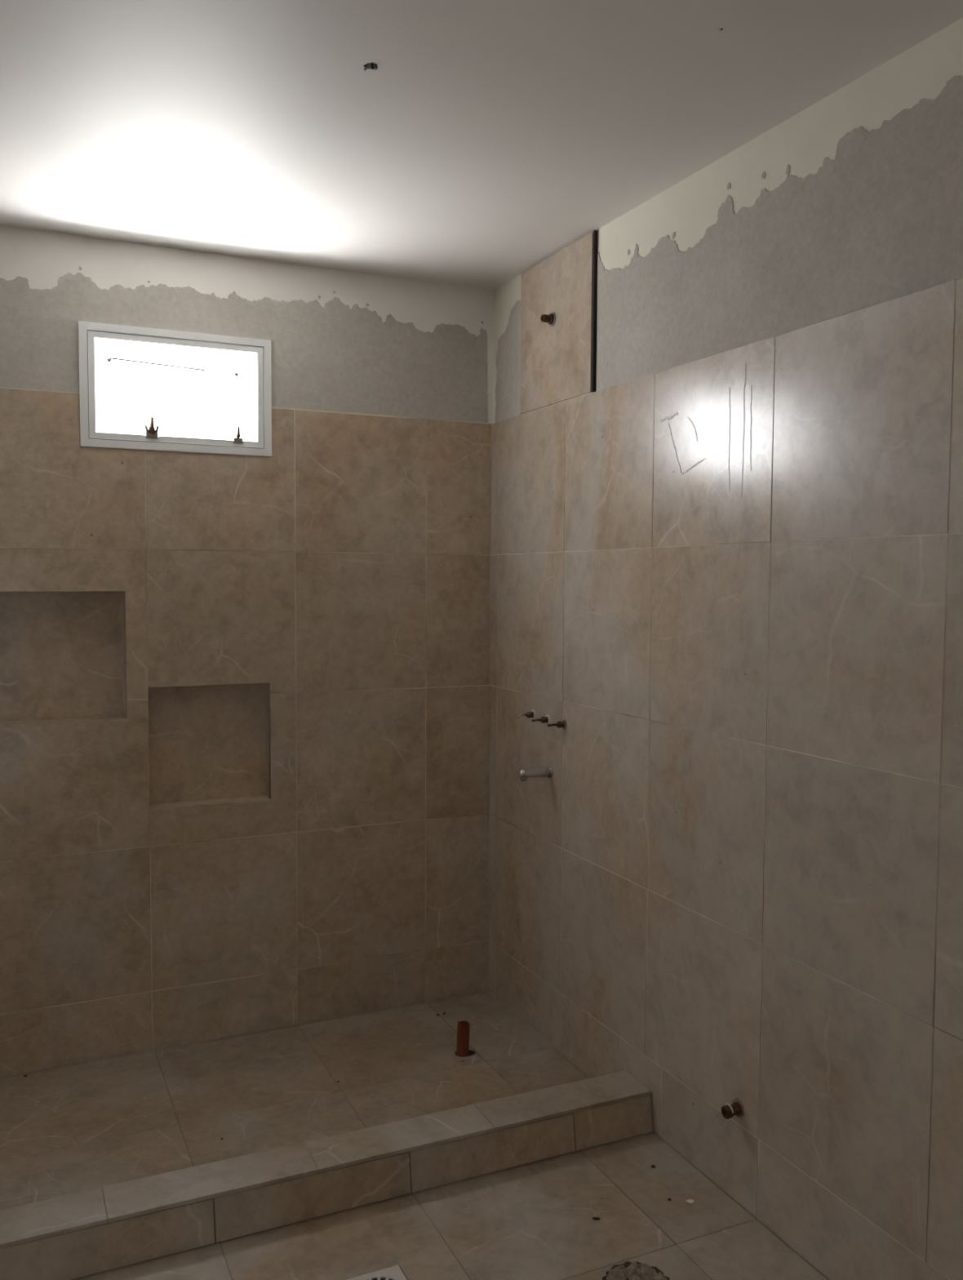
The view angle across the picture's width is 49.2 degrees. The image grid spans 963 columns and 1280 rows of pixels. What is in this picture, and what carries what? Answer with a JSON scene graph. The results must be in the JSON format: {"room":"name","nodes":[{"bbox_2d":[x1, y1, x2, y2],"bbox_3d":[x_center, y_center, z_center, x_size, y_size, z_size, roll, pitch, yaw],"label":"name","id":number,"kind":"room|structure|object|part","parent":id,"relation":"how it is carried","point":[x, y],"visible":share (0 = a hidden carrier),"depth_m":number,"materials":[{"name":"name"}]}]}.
{"room":"building under construction","nodes":[
{"label":"building under construction","id":0,"kind":"room"},
{"bbox_2d":[0,225,493,1078],"bbox_3d":[-1.097,0.057,3.172,2.760,2.658,0.086,-1,4,-25],"label":"wall","id":1,"kind":"structure","parent":0,"point":[244,700],"depth_m":3.30,"materials":[{"name":"beige tile"}]},
{"bbox_2d":[78,320,271,456],"bbox_3d":[-0.915,-0.748,3.175,0.560,0.358,0.056,-1,4,-25],"label":"window","id":2,"kind":"structure","parent":1,"relation":"in","point":[88,331],"depth_m":3.15,"materials":[{"name":"white metal"}]},
{"bbox_3d":[-0.981,-0.637,3.130,0.043,0.050,0.018,-1,4,-25],"label":"latch lever","id":3,"kind":"part","parent":2,"relation":"part of","materials":[{"name":"gold metal"}]},
{"bbox_3d":[-0.748,-0.639,3.238,0.014,0.035,0.017,-1,4,-25],"label":"latch lever","id":4,"kind":"part","parent":2,"relation":"part of","materials":[{"name":"gold metal"}]},
{"bbox_2d":[0,992,828,1279],"bbox_3d":[-0.230,1.445,1.347,2.760,0.141,4.500,-1,4,-25],"label":"floor","id":5,"kind":"structure","parent":0,"point":[91,1126],"depth_m":2.64,"materials":[{"name":"tile"}]},
{"bbox_2d":[0,1070,653,1279],"bbox_3d":[-0.687,1.264,2.322,2.448,0.110,0.139,-1,4,-25],"label":"shower curb","id":6,"kind":"object","parent":5,"relation":"on","point":[80,1234],"visible":1,"depth_m":2.41,"materials":[{"name":"tile"}]},
{"bbox_2d":[346,1265,407,1279],"bbox_3d":[-0.208,1.329,2.139,0.138,0.004,0.138,-1,4,-25],"label":"floor drain","id":7,"kind":"object","parent":5,"relation":"on","point":[394,1273],"visible":1,"depth_m":2.19,"materials":[{"name":"white plastic"}]},
{"bbox_2d":[454,1020,475,1057],"bbox_3d":[-0.051,1.219,3.231,0.063,0.101,0.051,-1,4,-25],"label":"drain pipe","id":8,"kind":"object","parent":5,"relation":"on","point":[463,1050],"visible":1,"depth_m":3.21,"materials":[{"name":"orange plastic"}]},
{"bbox_2d":[602,1261,670,1279],"bbox_3d":[0.323,1.325,2.172,0.144,0.014,0.146,-1,4,-25],"label":"waste opening","id":9,"kind":"object","parent":5,"relation":"on","point":[634,1270],"visible":1,"depth_m":2.20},
{"bbox_2d":[686,1199,694,1203],"bbox_3d":[0.489,1.314,2.464,0.020,0.002,0.015,-2,4,-32],"label":"debris","id":10,"kind":"object","parent":5,"relation":"on","point":[689,1201],"visible":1,"depth_m":2.46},
{"bbox_2d":[0,0,962,289],"bbox_3d":[-0.217,-1.128,1.200,2.760,0.140,4.500,-1,4,-25],"label":"ceiling","id":11,"kind":"structure","parent":0,"point":[486,140],"depth_m":2.21,"materials":[{"name":"paint"}]},
{"bbox_2d":[364,62,377,70],"bbox_3d":[-0.212,-1.120,2.026,0.026,0.044,0.026,-1,4,-25],"label":"wire","id":12,"kind":"object","parent":11,"relation":"attached to","point":[374,65],"depth_m":2.03,"materials":[{"name":"grey metal"}]},
{"bbox_2d":[488,17,962,1279],"bbox_3d":[0.979,0.149,1.722,0.201,2.658,4.310,-1,4,-25],"label":"wall","id":13,"kind":"structure","parent":0,"point":[726,497],"depth_m":2.35,"materials":[{"name":"beige tile"}]},
{"bbox_2d":[517,709,535,719],"bbox_3d":[0.140,0.238,3.342,0.058,0.031,0.031,-1,4,-25],"label":"stem","id":14,"kind":"object","parent":13,"relation":"attached to","point":[531,714],"visible":0.98,"depth_m":3.34,"materials":[{"name":"grey metal"}]},
{"bbox_2d":[518,766,553,781],"bbox_3d":[0.164,0.412,3.236,0.109,0.038,0.035,-1,4,-25],"label":"spout","id":15,"kind":"object","parent":13,"relation":"attached to","point":[525,773],"visible":1,"depth_m":3.22,"materials":[{"name":"silver metal"}]},
{"bbox_3d":[0.162,0.409,3.235,0.105,0.033,0.030,-1,4,-25],"label":"spout","id":16,"kind":"part","parent":15,"relation":"part of","materials":[{"name":"silver metal"}]},
{"bbox_2d":[531,714,550,724],"bbox_3d":[0.181,0.247,3.254,0.056,0.031,0.031,-1,4,-25],"label":"stem","id":17,"kind":"object","parent":13,"relation":"attached to","point":[546,719],"visible":0.98,"depth_m":3.25,"materials":[{"name":"grey metal"}]},
{"bbox_2d":[540,311,555,326],"bbox_3d":[0.199,-0.970,3.176,0.035,0.043,0.043,-1,4,-25],"label":"pipe stub","id":18,"kind":"object","parent":13,"relation":"attached to","point":[550,319],"visible":1,"depth_m":3.17,"materials":[{"name":"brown metal"}]},
{"bbox_2d":[547,719,566,729],"bbox_3d":[0.224,0.255,3.161,0.056,0.031,0.031,-1,4,-25],"label":"stem","id":19,"kind":"object","parent":13,"relation":"attached to","point":[559,724],"visible":1,"depth_m":3.16,"materials":[{"name":"gold metal"}]}
]}

